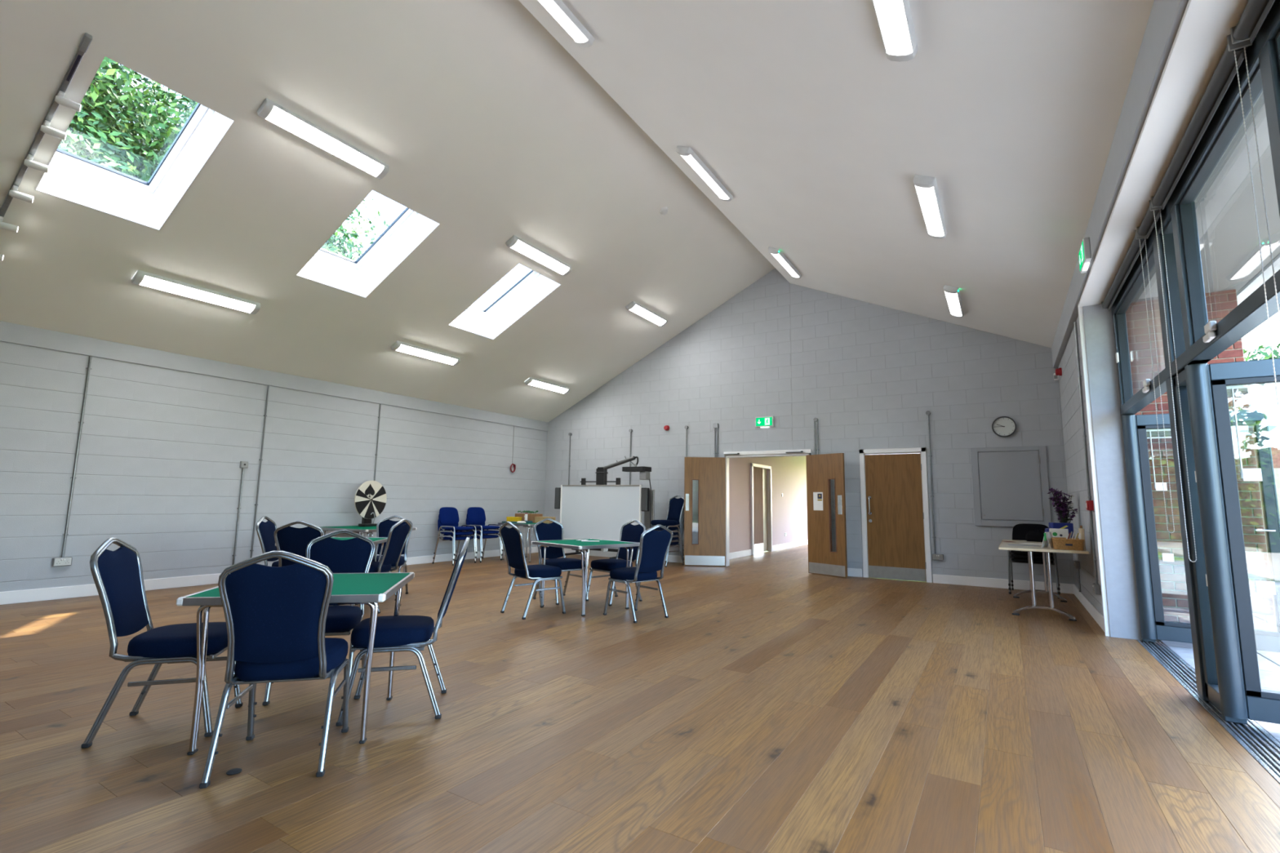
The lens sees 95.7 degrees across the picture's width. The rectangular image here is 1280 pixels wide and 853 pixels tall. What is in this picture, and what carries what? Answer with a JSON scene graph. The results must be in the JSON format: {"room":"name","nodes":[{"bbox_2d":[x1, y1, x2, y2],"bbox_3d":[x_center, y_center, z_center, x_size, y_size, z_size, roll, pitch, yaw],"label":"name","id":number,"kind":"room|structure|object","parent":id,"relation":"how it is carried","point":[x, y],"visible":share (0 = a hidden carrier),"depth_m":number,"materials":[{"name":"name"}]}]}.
{"room":"community hall","nodes":[
{"label":"community hall","id":0,"kind":"room"},
{"bbox_2d":[0,341,546,591],"bbox_3d":[-6.101,0.609,7.026,0.304,2.720,14.600,-4,-9,32],"label":"wall","id":1,"kind":"structure","parent":0,"point":[158,473],"depth_m":7.46,"materials":[{"name":"paint"}]},
{"bbox_2d":[51,355,92,566],"bbox_3d":[-6.267,0.358,6.446,0.053,2.335,0.150,-4,-9,32],"label":"cable conduit","id":2,"kind":"object","parent":1,"relation":"attached to","point":[56,562],"visible":1,"depth_m":6.40,"materials":[{"name":"metal"}]},
{"bbox_2d":[231,461,248,564],"bbox_3d":[-5.389,1.220,7.778,0.047,1.504,0.088,-4,-9,32],"label":"cable conduit","id":3,"kind":"object","parent":1,"relation":"attached to","point":[243,464],"visible":0.95,"depth_m":7.80,"materials":[{"name":"metal"}]},
{"bbox_2d":[249,385,269,557],"bbox_3d":[-5.275,0.681,8.031,0.025,2.540,0.042,-4,-9,32],"label":"cable conduit","id":4,"kind":"object","parent":1,"relation":"attached to","point":[264,415],"visible":0.94,"depth_m":8.03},
{"bbox_2d":[0,546,538,604],"bbox_3d":[-5.986,1.875,6.778,0.018,0.130,14.500,-4,-9,32],"label":"baseboard","id":5,"kind":"structure","parent":1,"relation":"attached to","point":[85,590],"depth_m":6.97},
{"bbox_2d":[0,320,548,431],"bbox_3d":[-5.992,-0.834,7.157,0.145,0.210,14.600,-4,-9,32],"label":"beam","id":6,"kind":"structure","parent":1,"relation":"attached to","point":[13,333],"depth_m":7.73,"materials":[{"name":"paint"}]},
{"bbox_2d":[0,0,775,422],"bbox_3d":[-3.812,-2.611,6.033,6.605,3.308,15.100,-4,-9,32],"label":"ceiling","id":7,"kind":"structure","parent":0,"point":[485,126],"depth_m":6.20,"materials":[{"name":"paint"}]},
{"bbox_2d":[0,32,235,261],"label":"window","id":8,"kind":"structure","parent":7,"relation":"attached to","point":[71,177],"depth_m":5.42,"materials":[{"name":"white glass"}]},
{"bbox_2d":[131,270,260,314],"bbox_3d":[-4.993,-1.504,6.580,0.174,0.123,1.190,-4,-9,32],"label":"ceiling light","id":9,"kind":"object","parent":7,"relation":"attached to","point":[140,277],"visible":1,"depth_m":6.49,"materials":[{"name":"plastic"}]},
{"bbox_2d":[256,97,388,179],"bbox_3d":[-2.986,-2.720,5.552,0.174,0.123,1.190,-4,-9,32],"label":"ceiling light","id":10,"kind":"object","parent":7,"relation":"attached to","point":[273,113],"visible":1,"depth_m":5.45,"materials":[{"name":"plastic"}]},
{"bbox_2d":[295,191,439,297],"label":"window","id":11,"kind":"structure","parent":7,"relation":"attached to","point":[360,277],"depth_m":7.37,"materials":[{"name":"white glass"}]},
{"bbox_2d":[390,341,460,365],"bbox_3d":[-3.366,-1.146,9.165,0.174,0.123,1.190,-4,-9,32],"label":"ceiling light","id":12,"kind":"object","parent":7,"relation":"attached to","point":[398,346],"visible":1,"depth_m":9.08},
{"bbox_2d":[448,262,560,339],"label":"window","id":13,"kind":"structure","parent":7,"relation":"attached to","point":[533,287],"depth_m":9.28,"materials":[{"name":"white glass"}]},
{"bbox_2d":[505,235,571,275],"bbox_3d":[-1.388,-2.367,8.090,0.174,0.123,1.190,-4,-9,32],"label":"ceiling light","id":14,"kind":"object","parent":7,"relation":"attached to","point":[516,243],"visible":1,"depth_m":8.00,"materials":[{"name":"plastic"}]},
{"bbox_2d":[524,377,569,394],"bbox_3d":[-1.843,-0.810,11.586,0.174,0.123,1.190,-4,-9,32],"label":"ceiling light","id":15,"kind":"object","parent":7,"relation":"attached to","point":[531,381],"visible":1,"depth_m":11.50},
{"bbox_2d":[528,380,568,393],"bbox_3d":[-1.836,-0.797,11.580,0.156,0.057,1.080,-32,-22,25],"label":"diffuser","id":16,"kind":"object","parent":15,"relation":"attached to","point":[540,384],"depth_m":11.56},
{"bbox_2d":[625,301,667,326],"bbox_3d":[0.135,-2.031,10.511,0.174,0.123,1.190,-4,-9,32],"label":"ceiling light","id":17,"kind":"object","parent":7,"relation":"attached to","point":[638,309],"visible":1,"depth_m":10.42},
{"bbox_2d":[0,544,1279,852],"bbox_3d":[0.612,2.306,8.158,9.900,0.160,23.900,-4,-9,32],"label":"floor","id":18,"kind":"structure","parent":0,"point":[776,706],"depth_m":2.87,"materials":[{"name":"brown wood"}]},
{"bbox_2d":[80,537,243,748],"bbox_3d":[-2.405,1.040,2.961,0.601,0.930,0.445,3,-8,-17],"label":"banquet chair","id":19,"kind":"object","parent":18,"relation":"on","point":[117,575],"visible":0.86,"depth_m":2.82,"materials":[{"name":"blue fabric"}]},
{"bbox_2d":[255,515,278,567],"bbox_3d":[-3.775,1.438,6.234,0.601,0.930,0.445,2,-7,-8],"label":"banquet chair","id":20,"kind":"object","parent":18,"relation":"on","point":[265,531],"visible":0.24,"depth_m":6.15,"materials":[{"name":"blue fabric"}]},
{"bbox_2d":[199,551,349,788],"bbox_3d":[-1.576,1.007,2.601,0.445,0.930,0.601,3,-8,-15],"label":"banquet chair","id":21,"kind":"object","parent":18,"relation":"on","point":[275,616],"visible":1,"depth_m":2.42,"materials":[{"name":"blue fabric"}]},
{"bbox_2d":[176,572,414,755],"bbox_3d":[-1.721,1.173,3.014,0.862,0.701,0.862,3,-7,-12],"label":"table","id":22,"kind":"object","parent":18,"relation":"on","point":[368,588],"visible":0.66,"depth_m":2.76,"materials":[{"name":"metal"}]},
{"bbox_2d":[274,520,339,605],"bbox_3d":[-3.142,1.351,5.475,0.445,0.930,0.601,2,-7,-8],"label":"banquet chair","id":23,"kind":"object","parent":18,"relation":"on","point":[289,539],"visible":0.25,"depth_m":5.25,"materials":[{"name":"blue fabric"}]},
{"bbox_2d":[262,529,375,705],"bbox_3d":[-1.947,1.130,3.606,0.445,0.930,0.601,3,-8,-15],"label":"banquet chair","id":24,"kind":"object","parent":18,"relation":"on","point":[355,555],"visible":0.36,"depth_m":3.84,"materials":[{"name":"blue fabric"}]},
{"bbox_2d":[275,537,387,605],"bbox_3d":[-3.191,1.542,6.068,0.862,0.701,0.862,2,-7,-8],"label":"table","id":25,"kind":"object","parent":18,"relation":"on","point":[376,540],"visible":0.09,"depth_m":6.46,"materials":[{"name":"fabric"}]},
{"bbox_2d":[318,525,417,572],"bbox_3d":[-4.108,1.856,8.632,1.162,0.701,0.882,-3,-8,27],"label":"table","id":26,"kind":"object","parent":18,"relation":"on","point":[367,530],"visible":0.38,"depth_m":8.41,"materials":[{"name":"metal"}]},
{"bbox_2d":[354,480,386,526],"bbox_3d":[-4.220,1.197,9.032,0.160,0.707,0.594,-2,-8,24],"label":"wheel","id":27,"kind":"object","parent":26,"relation":"on","point":[371,498],"visible":0.99,"depth_m":9.00,"materials":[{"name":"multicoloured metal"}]},
{"bbox_2d":[355,519,411,613],"bbox_3d":[-2.780,1.434,6.075,0.601,0.930,0.445,0,-7,5],"label":"banquet chair","id":28,"kind":"object","parent":18,"relation":"on","point":[398,534],"visible":0.6,"depth_m":6.03,"materials":[{"name":"blue fabric"}]},
{"bbox_2d":[372,515,413,600],"bbox_3d":[-2.982,1.527,6.830,0.445,0.930,0.601,2,-7,-8],"label":"banquet chair","id":29,"kind":"object","parent":18,"relation":"on","point":[384,526],"visible":0.47,"depth_m":7.05,"materials":[{"name":"blue fabric"}]},
{"bbox_2d":[335,537,470,726],"bbox_3d":[-1.298,1.098,3.277,0.601,0.930,0.445,3,-8,-14],"label":"banquet chair","id":30,"kind":"object","parent":18,"relation":"on","point":[412,633],"visible":0.93,"depth_m":3.10,"materials":[{"name":"blue fabric"}]},
{"bbox_2d":[431,520,475,565],"bbox_3d":[-3.312,2.036,10.388,0.537,0.822,0.558,-3,-8,28],"label":"chair","id":31,"kind":"object","parent":18,"relation":"on","point":[445,537],"visible":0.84,"depth_m":10.23,"materials":[{"name":"metal"}]},
{"bbox_2d":[432,515,476,560],"bbox_3d":[-3.300,1.951,10.393,0.537,0.822,0.558,-3,-8,28],"label":"chair","id":32,"kind":"object","parent":31,"relation":"on","point":[446,532],"visible":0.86,"depth_m":10.29,"materials":[{"name":"fabric"}]},
{"bbox_2d":[433,506,477,555],"bbox_3d":[-3.288,1.866,10.397,0.537,0.822,0.558,-3,-8,28],"label":"chair","id":33,"kind":"object","parent":31,"relation":"on","point":[447,515],"visible":0.99,"depth_m":10.43,"materials":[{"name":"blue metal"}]},
{"bbox_2d":[466,518,502,562],"bbox_3d":[-2.973,2.111,10.927,0.537,0.822,0.558,-3,-8,30],"label":"chair","id":34,"kind":"object","parent":18,"relation":"on","point":[495,535],"visible":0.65,"depth_m":10.86,"materials":[{"name":"silver metal"}]},
{"bbox_2d":[466,515,502,557],"bbox_3d":[-2.961,2.026,10.931,0.537,0.822,0.558,-3,-8,30],"label":"chair","id":35,"kind":"object","parent":34,"relation":"on","point":[478,531],"visible":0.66,"depth_m":10.85,"materials":[{"name":"silver metal"}]},
{"bbox_2d":[464,506,503,553],"bbox_3d":[-2.949,1.941,10.936,0.537,0.822,0.558,-3,-8,30],"label":"chair","id":36,"kind":"object","parent":35,"relation":"on","point":[474,514],"visible":0.83,"depth_m":10.99,"materials":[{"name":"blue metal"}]},
{"bbox_2d":[497,522,548,562],"bbox_3d":[-2.153,2.217,11.195,0.862,0.701,0.862,-4,-9,34],"label":"table","id":37,"kind":"object","parent":18,"relation":"on","point":[526,525],"visible":0.52,"depth_m":10.82,"materials":[{"name":"metal"}]},
{"bbox_2d":[498,521,565,619],"bbox_3d":[-1.121,1.446,5.960,0.601,0.930,0.445,8,-10,-42],"label":"banquet chair","id":38,"kind":"object","parent":18,"relation":"on","point":[512,539],"visible":1,"depth_m":5.84,"materials":[{"name":"blue fabric"}]},
{"bbox_2d":[533,518,588,604],"bbox_3d":[-0.948,1.561,6.837,0.445,0.930,0.601,7,-10,-42],"label":"banquet chair","id":39,"kind":"object","parent":18,"relation":"on","point":[553,531],"visible":0.7,"depth_m":6.94,"materials":[{"name":"blue fabric"}]},
{"bbox_2d":[531,538,639,616],"bbox_3d":[-0.599,1.618,6.335,0.862,0.701,0.862,8,-10,-44],"label":"table","id":40,"kind":"object","parent":18,"relation":"on","point":[575,544],"visible":0.81,"depth_m":6.23,"materials":[{"name":"metal"}]},
{"bbox_2d":[554,484,649,561],"bbox_3d":[-0.781,1.860,11.202,2.200,1.455,0.800,-4,-9,32],"label":"whiteboard","id":41,"kind":"object","parent":18,"relation":"on","point":[600,512],"visible":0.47,"depth_m":11.19,"materials":[{"name":"white plastic"}]},
{"bbox_2d":[580,456,638,484],"bbox_3d":[-0.593,0.857,11.218,1.369,0.550,0.120,-4,-9,33],"label":"boom","id":42,"kind":"object","parent":41,"relation":"attached to","point":[601,473],"visible":1,"depth_m":11.22,"materials":[{"name":"black plastic"}]},
{"bbox_2d":[622,463,651,528],"bbox_3d":[-0.077,1.563,10.723,0.531,1.745,0.270,-4,-9,32],"label":"projector","id":43,"kind":"object","parent":42,"relation":"hanging from","point":[644,471],"visible":0.95,"depth_m":10.69,"materials":[{"name":"black plastic"}]},
{"bbox_2d":[585,520,646,606],"bbox_3d":[-0.268,1.570,6.815,0.445,0.930,0.601,-6,-10,45],"label":"banquet chair","id":44,"kind":"object","parent":18,"relation":"on","point":[629,532],"visible":0.66,"depth_m":6.86,"materials":[{"name":"blue fabric"}]},
{"bbox_2d":[603,524,672,623],"bbox_3d":[-0.007,1.453,5.875,0.445,0.930,0.601,7,-10,-41],"label":"banquet chair","id":45,"kind":"object","parent":18,"relation":"on","point":[654,546],"visible":1,"depth_m":5.75,"materials":[{"name":"blue fabric"}]},
{"bbox_2d":[644,489,654,530],"bbox_3d":[0.168,1.871,10.831,0.280,1.370,0.057,-4,-9,32],"label":"panel","id":46,"kind":"object","parent":18,"relation":"on","point":[646,513],"visible":0.15,"depth_m":10.84,"materials":[{"name":"metal"}]},
{"bbox_2d":[664,524,684,567],"bbox_3d":[0.529,2.084,10.713,0.601,0.930,0.445,8,-10,-43],"label":"banquet chair","id":47,"kind":"object","parent":18,"relation":"on","point":[673,544],"visible":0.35,"depth_m":10.56,"materials":[{"name":"blue fabric"}]},
{"bbox_2d":[665,519,684,562],"bbox_3d":[0.524,1.995,10.714,0.601,0.930,0.445,8,-10,-43],"label":"banquet chair","id":48,"kind":"object","parent":47,"relation":"on","point":[673,539],"visible":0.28,"depth_m":10.59,"materials":[{"name":"metal"}]},
{"bbox_2d":[655,513,684,555],"bbox_3d":[0.519,1.907,10.715,0.601,0.930,0.445,8,-10,-43],"label":"banquet chair","id":49,"kind":"object","parent":48,"relation":"on","point":[674,534],"visible":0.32,"depth_m":10.61,"materials":[{"name":"blue fabric"}]},
{"bbox_2d":[651,507,684,551],"bbox_3d":[0.514,1.819,10.716,0.601,0.930,0.445,8,-10,-43],"label":"banquet chair","id":50,"kind":"object","parent":49,"relation":"on","point":[672,529],"visible":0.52,"depth_m":10.58,"materials":[{"name":"blue fabric"}]},
{"bbox_2d":[650,494,684,546],"bbox_3d":[0.509,1.731,10.717,0.601,0.930,0.445,8,-10,-43],"label":"banquet chair","id":51,"kind":"object","parent":50,"relation":"on","point":[675,507],"visible":0.73,"depth_m":10.79,"materials":[{"name":"blue fabric"}]},
{"bbox_2d":[1008,555,1060,599],"bbox_3d":[5.320,1.850,7.850,0.558,0.822,0.537,-4,-9,36],"label":"chair","id":52,"kind":"object","parent":18,"relation":"on","point":[1012,560],"visible":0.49,"depth_m":7.75,"materials":[{"name":"plastic"}]},
{"bbox_2d":[1007,523,1059,590],"bbox_3d":[5.311,1.739,7.847,0.558,0.822,0.537,-4,-9,36],"label":"chair","id":53,"kind":"object","parent":52,"relation":"on","point":[1020,531],"visible":0.34,"depth_m":8.03,"materials":[{"name":"black fabric"}]},
{"bbox_2d":[1008,551,1060,594],"bbox_3d":[5.316,1.794,7.848,0.558,0.822,0.537,-4,-9,36],"label":"chair","id":54,"kind":"object","parent":52,"relation":"on","point":[1013,556],"visible":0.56,"depth_m":7.69,"materials":[{"name":"black fabric"}]},
{"bbox_2d":[998,539,1088,621],"bbox_3d":[4.680,1.745,6.747,0.776,0.724,1.806,-4,-9,33],"label":"folding table","id":55,"kind":"object","parent":18,"relation":"on","point":[1004,545],"visible":0.93,"depth_m":6.21,"materials":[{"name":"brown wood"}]},
{"bbox_2d":[1025,528,1044,542],"bbox_3d":[5.176,1.388,7.401,0.436,0.167,0.234,-3,-8,28],"label":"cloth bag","id":56,"kind":"object","parent":55,"relation":"on","point":[1037,535],"visible":0.52,"depth_m":7.38,"materials":[{"name":"black fabric"}]},
{"bbox_2d":[1048,528,1068,537],"bbox_3d":[4.682,1.243,6.469,0.170,0.200,0.092,-5,-9,38],"label":"box","id":57,"kind":"object","parent":55,"relation":"on","point":[1063,533],"visible":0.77,"depth_m":6.44,"materials":[{"name":"cardboard"}]},
{"bbox_2d":[1044,522,1074,537],"bbox_3d":[4.833,1.244,6.686,0.255,0.260,0.143,-1,-8,18],"label":"box","id":58,"kind":"object","parent":55,"relation":"on","point":[1051,525],"visible":0.43,"depth_m":6.63,"materials":[{"name":"cardboard"}]},
{"bbox_2d":[1047,488,1078,523],"bbox_3d":[5.065,1.071,6.938,0.251,0.675,0.283,6,-9,-35],"label":"flowers","id":59,"kind":"object","parent":55,"relation":"on","point":[1061,508],"visible":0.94,"depth_m":6.91,"materials":[{"name":"plant"}]},
{"bbox_2d":[1051,537,1084,551],"bbox_3d":[4.519,1.239,6.121,0.269,0.114,0.319,-4,-9,32],"label":"wicker basket","id":60,"kind":"object","parent":55,"relation":"on","point":[1059,543],"visible":0.98,"depth_m":6.00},
{"bbox_2d":[1136,639,1279,784],"bbox_3d":[2.368,1.444,1.712,0.190,0.042,8.140,-4,-9,32],"label":"grille","id":61,"kind":"object","parent":18,"relation":"on","point":[1263,747],"visible":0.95,"depth_m":3.17,"materials":[{"name":"metal"}]},
{"bbox_2d":[728,456,807,552],"bbox_3d":[3.499,1.817,14.855,0.200,2.610,8.900,-4,-9,32],"label":"wall","id":62,"kind":"structure","parent":0,"point":[788,473],"depth_m":14.53,"materials":[{"name":"paint"}]},
{"bbox_2d":[728,549,751,559],"bbox_3d":[1.900,2.673,11.984,0.018,0.130,2.200,-4,-9,32],"label":"baseboard","id":63,"kind":"structure","parent":62,"relation":"attached to","point":[744,553],"depth_m":12.34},
{"bbox_2d":[750,462,772,555],"bbox_3d":[2.792,1.929,13.619,0.190,2.060,1.300,-4,-9,32],"label":"door","id":64,"kind":"structure","parent":62,"relation":"in","point":[760,474],"depth_m":13.71,"materials":[{"name":"brown wood"}]},
{"bbox_2d":[772,539,808,551],"bbox_3d":[4.550,3.257,16.195,0.018,0.130,5.100,-4,-9,32],"label":"baseboard","id":65,"kind":"structure","parent":62,"relation":"attached to","point":[783,546],"depth_m":15.14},
{"bbox_2d":[544,268,1074,584],"bbox_3d":[2.042,-0.257,10.725,10.200,5.624,0.130,-4,-9,32],"label":"wall","id":66,"kind":"structure","parent":0,"point":[870,375],"depth_m":9.93,"materials":[{"name":"paint"}]},
{"bbox_2d":[564,547,684,563],"bbox_3d":[-0.312,2.603,11.721,4.360,0.130,0.018,-4,-9,32],"label":"baseboard","id":67,"kind":"structure","parent":66,"relation":"attached to","point":[671,558],"depth_m":11.94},
{"bbox_2d":[755,416,773,427],"bbox_3d":[2.246,-0.079,10.466,0.335,0.198,0.048,-4,-9,32],"label":"exit sign","id":68,"kind":"object","parent":66,"relation":"attached to","point":[765,421],"visible":1,"depth_m":10.44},
{"bbox_2d":[684,448,847,577],"bbox_3d":[2.156,1.455,10.160,2.863,2.088,0.538,-4,-9,32],"label":"door","id":69,"kind":"structure","parent":66,"relation":"in","point":[712,473],"depth_m":10.51,"materials":[{"name":"brown wood"}]},
{"bbox_2d":[813,492,822,510],"bbox_3d":[2.972,1.248,9.668,0.004,0.300,0.185,7,-9,-37],"label":"paper notice","id":70,"kind":"object","parent":69,"relation":"attached to","point":[817,496],"visible":1,"depth_m":9.67,"materials":[{"name":"white paper"}]},
{"bbox_2d":[859,447,932,582],"bbox_3d":[4.053,1.380,9.217,0.991,2.058,0.234,-4,-9,32],"label":"door","id":71,"kind":"structure","parent":66,"relation":"in","point":[895,521],"depth_m":9.16,"materials":[{"name":"brown wood"}]},
{"bbox_2d":[925,410,943,560],"bbox_3d":[4.521,0.885,8.897,0.150,2.284,0.053,-4,-9,32],"label":"cable conduit","id":72,"kind":"object","parent":66,"relation":"attached to","point":[935,556],"visible":1,"depth_m":8.89,"materials":[{"name":"metal"}]},
{"bbox_2d":[932,573,1074,594],"bbox_3d":[5.165,2.255,8.322,1.720,0.130,0.018,-4,-9,32],"label":"baseboard","id":73,"kind":"structure","parent":66,"relation":"attached to","point":[939,579],"depth_m":8.35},
{"bbox_2d":[991,416,1016,436],"bbox_3d":[5.345,0.002,8.506,0.308,0.308,0.044,-4,-9,32],"label":"wall clock","id":74,"kind":"object","parent":66,"relation":"attached to","point":[1002,426],"visible":1,"depth_m":8.50,"materials":[{"name":"grey plastic"}]},
{"bbox_2d":[970,445,1051,527],"bbox_3d":[5.353,0.870,8.386,0.925,1.150,0.038,-4,-9,32],"label":"whiteboard","id":75,"kind":"object","parent":66,"relation":"attached to","point":[1010,482],"visible":0.91,"depth_m":8.38,"materials":[{"name":"paint"}]},
{"bbox_2d":[518,0,1279,347],"bbox_3d":[1.038,-2.924,3.024,5.395,2.581,15.100,-4,-9,32],"label":"ceiling","id":76,"kind":"structure","parent":0,"point":[819,140],"depth_m":4.58,"materials":[{"name":"paint"}]},
{"bbox_2d":[537,0,594,47],"bbox_3d":[-0.759,-3.276,4.335,0.174,0.120,1.190,-4,-9,32],"label":"ceiling light","id":77,"kind":"object","parent":76,"relation":"attached to","point":[557,9],"visible":1,"depth_m":4.58,"materials":[{"name":"plastic"}]},
{"bbox_2d":[675,146,733,201],"bbox_3d":[0.775,-2.938,6.772,0.174,0.120,1.190,-4,-9,32],"label":"ceiling light","id":78,"kind":"object","parent":76,"relation":"attached to","point":[687,153],"visible":1,"depth_m":6.65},
{"bbox_2d":[680,154,728,199],"bbox_3d":[0.768,-2.924,6.775,0.156,0.057,1.080,25,7,32],"label":"diffuser","id":79,"kind":"object","parent":78,"relation":"attached to","point":[698,166],"depth_m":6.70,"materials":[{"name":"plastic"}]},
{"bbox_2d":[768,246,801,279],"bbox_3d":[2.320,-2.597,9.227,0.174,0.120,1.190,-4,-9,32],"label":"ceiling light","id":80,"kind":"object","parent":76,"relation":"attached to","point":[776,253],"visible":1,"depth_m":9.09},
{"bbox_2d":[771,253,799,277],"bbox_3d":[2.313,-2.584,9.229,0.156,0.057,1.080,25,7,32],"label":"diffuser","id":81,"kind":"object","parent":80,"relation":"attached to","point":[781,258],"depth_m":9.18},
{"bbox_2d":[871,0,918,62],"bbox_3d":[1.288,-2.340,3.036,0.174,0.120,1.190,-4,-9,32],"label":"ceiling light","id":82,"kind":"object","parent":76,"relation":"attached to","point":[894,17],"visible":1,"depth_m":3.30,"materials":[{"name":"plastic"}]},
{"bbox_2d":[913,174,946,239],"bbox_3d":[2.727,-2.033,5.418,0.174,0.120,1.190,-4,-9,32],"label":"ceiling light","id":83,"kind":"object","parent":76,"relation":"attached to","point":[926,187],"visible":1,"depth_m":5.28,"materials":[{"name":"plastic"}]},
{"bbox_2d":[943,284,964,317],"bbox_3d":[4.271,-1.692,7.873,0.174,0.120,1.190,-4,-9,32],"label":"ceiling light","id":84,"kind":"object","parent":76,"relation":"attached to","point":[952,294],"visible":1,"depth_m":7.73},
{"bbox_2d":[944,291,962,316],"bbox_3d":[4.264,-1.678,7.875,0.156,0.057,1.080,25,7,32],"label":"diffuser","id":85,"kind":"object","parent":84,"relation":"attached to","point":[953,300],"depth_m":7.82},
{"bbox_2d":[1057,304,1141,639],"bbox_3d":[5.254,0.501,6.701,0.304,3.200,3.100,-4,-9,32],"label":"wall","id":86,"kind":"structure","parent":0,"point":[1112,482],"depth_m":5.51,"materials":[{"name":"paint"}]},
{"bbox_2d":[1073,321,1101,594],"bbox_3d":[4.528,0.271,5.892,0.053,2.775,0.150,-4,-9,32],"label":"cable conduit","id":87,"kind":"object","parent":86,"relation":"attached to","point":[1096,587],"visible":1,"depth_m":5.90,"materials":[{"name":"metal"}]},
{"bbox_2d":[1073,584,1104,631],"bbox_3d":[5.093,2.031,6.589,0.018,0.130,3.040,-4,-9,32],"label":"baseboard","id":88,"kind":"structure","parent":86,"relation":"attached to","point":[1094,612],"depth_m":6.33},
{"bbox_2d":[1078,306,1110,636],"bbox_3d":[4.396,0.365,5.442,0.250,3.120,0.024,-4,-9,32],"label":"trim","id":89,"kind":"structure","parent":86,"relation":"in","point":[1102,572],"depth_m":5.48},
{"bbox_2d":[1131,91,1279,302],"bbox_3d":[2.893,-1.746,1.991,0.860,0.060,15.000,-4,-9,32],"label":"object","id":90,"kind":"structure","parent":86,"relation":"attached to","point":[1225,213],"depth_m":3.97,"materials":[{"name":"glass"}]},
{"bbox_2d":[1051,0,1188,368],"bbox_3d":[2.254,-1.897,2.117,0.410,0.410,14.500,-4,-9,32],"label":"beam","id":91,"kind":"structure","parent":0,"point":[1165,18],"depth_m":3.24,"materials":[{"name":"paint"}]},
{"bbox_2d":[1078,236,1091,273],"bbox_3d":[3.671,-1.403,4.785,0.048,0.198,0.335,-4,-9,32],"label":"exit sign","id":92,"kind":"object","parent":91,"relation":"attached to","point":[1084,255],"visible":1,"depth_m":4.68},
{"bbox_2d":[1077,0,1279,724],"bbox_3d":[1.417,-0.311,0.615,0.355,3.135,11.400,-4,-9,32],"label":"window","id":93,"kind":"structure","parent":91,"relation":"attached to","point":[1197,340],"depth_m":3.41,"materials":[{"name":"metal"}]},
{"bbox_2d":[1101,229,1174,533],"bbox_3d":[3.971,-0.252,4.668,0.070,2.127,1.724,-4,-9,32],"label":"roller blind","id":94,"kind":"object","parent":93,"relation":"attached to","point":[1138,243],"visible":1,"depth_m":4.33,"materials":[{"name":"grey plastic"}]},
{"bbox_2d":[1136,200,1196,562],"bbox_3d":[3.380,-0.307,3.721,0.070,2.277,0.434,-4,-9,32],"label":"roller blind","id":95,"kind":"object","parent":93,"relation":"attached to","point":[1152,215],"visible":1,"depth_m":3.65,"materials":[{"name":"fabric"}]},
{"bbox_2d":[1121,408,1279,652],"bbox_3d":[4.853,0.860,5.003,0.944,1.982,0.118,-4,-9,33],"label":"door","id":96,"kind":"structure","parent":93,"relation":"attached to","point":[1135,428],"depth_m":5.10,"materials":[{"name":"metal"}]},
{"bbox_2d":[1151,34,1279,422],"bbox_3d":[2.849,-0.474,2.883,0.070,2.177,1.504,-4,-9,32],"label":"roller blind","id":97,"kind":"object","parent":93,"relation":"attached to","point":[1233,56],"visible":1,"depth_m":2.66,"materials":[{"name":"grey plastic"}]},
{"bbox_2d":[1184,358,1279,724],"bbox_3d":[3.658,0.596,3.103,0.944,1.982,0.118,-4,-9,33],"label":"door","id":98,"kind":"structure","parent":93,"relation":"attached to","point":[1242,696],"depth_m":3.28,"materials":[{"name":"metal"}]},
{"bbox_2d":[1230,0,1275,44],"bbox_3d":[1.990,-1.687,1.623,0.070,0.120,1.734,-4,-9,32],"label":"roller blind","id":99,"kind":"object","parent":93,"relation":"attached to","point":[1255,13],"visible":1,"depth_m":2.25,"materials":[{"name":"grey plastic"}]},
{"bbox_2d":[1125,289,1276,642],"bbox_3d":[5.130,0.230,5.395,0.800,3.500,0.210,-4,-9,32],"label":"wall","id":100,"kind":"structure","parent":0,"point":[1219,304],"depth_m":5.30,"materials":[{"name":"brick"}]},
{"bbox_2d":[1236,253,1279,295],"bbox_3d":[3.276,-1.860,1.766,0.030,0.240,15.000,-4,-9,32],"label":"trim","id":101,"kind":"structure","parent":100,"relation":"attached to","point":[1277,256],"depth_m":4.95,"materials":[{"name":"metal"}]},
{"label":"outside","id":102,"kind":"structure","parent":0,"visible":0},
{"bbox_3d":[5.266,2.592,8.223,140.000,0.200,140.000,-4,-9,32],"label":"ground","id":103,"kind":"structure","parent":102,"visible":0},
{"bbox_2d":[57,56,389,261],"bbox_3d":[-10.957,-2.896,13.184,9.899,11.411,9.350,5,-8,-29],"label":"tree","id":104,"kind":"object","parent":103,"relation":"on","point":[96,133],"visible":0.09,"depth_m":11.84,"materials":[{"name":"green plant"}]},
{"bbox_2d":[1243,342,1279,391],"bbox_3d":[18.450,0.536,15.178,3.870,6.063,3.825,1,-7,0],"label":"tree","id":105,"kind":"object","parent":103,"relation":"on","point":[1276,353],"visible":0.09,"depth_m":16.05,"materials":[{"name":"green plant"}]},
{"bbox_2d":[1248,391,1279,579],"bbox_3d":[12.479,1.213,11.251,5.600,3.500,2.400,-4,-9,32],"label":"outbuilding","id":106,"kind":"structure","parent":103,"relation":"on","point":[1270,405],"depth_m":10.62,"materials":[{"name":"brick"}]},
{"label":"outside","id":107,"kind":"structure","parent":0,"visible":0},
{"bbox_2d":[1159,598,1279,742],"bbox_3d":[4.047,1.514,1.405,3.026,0.160,17.596,-4,-9,32],"label":"patio","id":108,"kind":"structure","parent":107,"point":[1268,662],"depth_m":4.45,"materials":[{"name":"concrete"}]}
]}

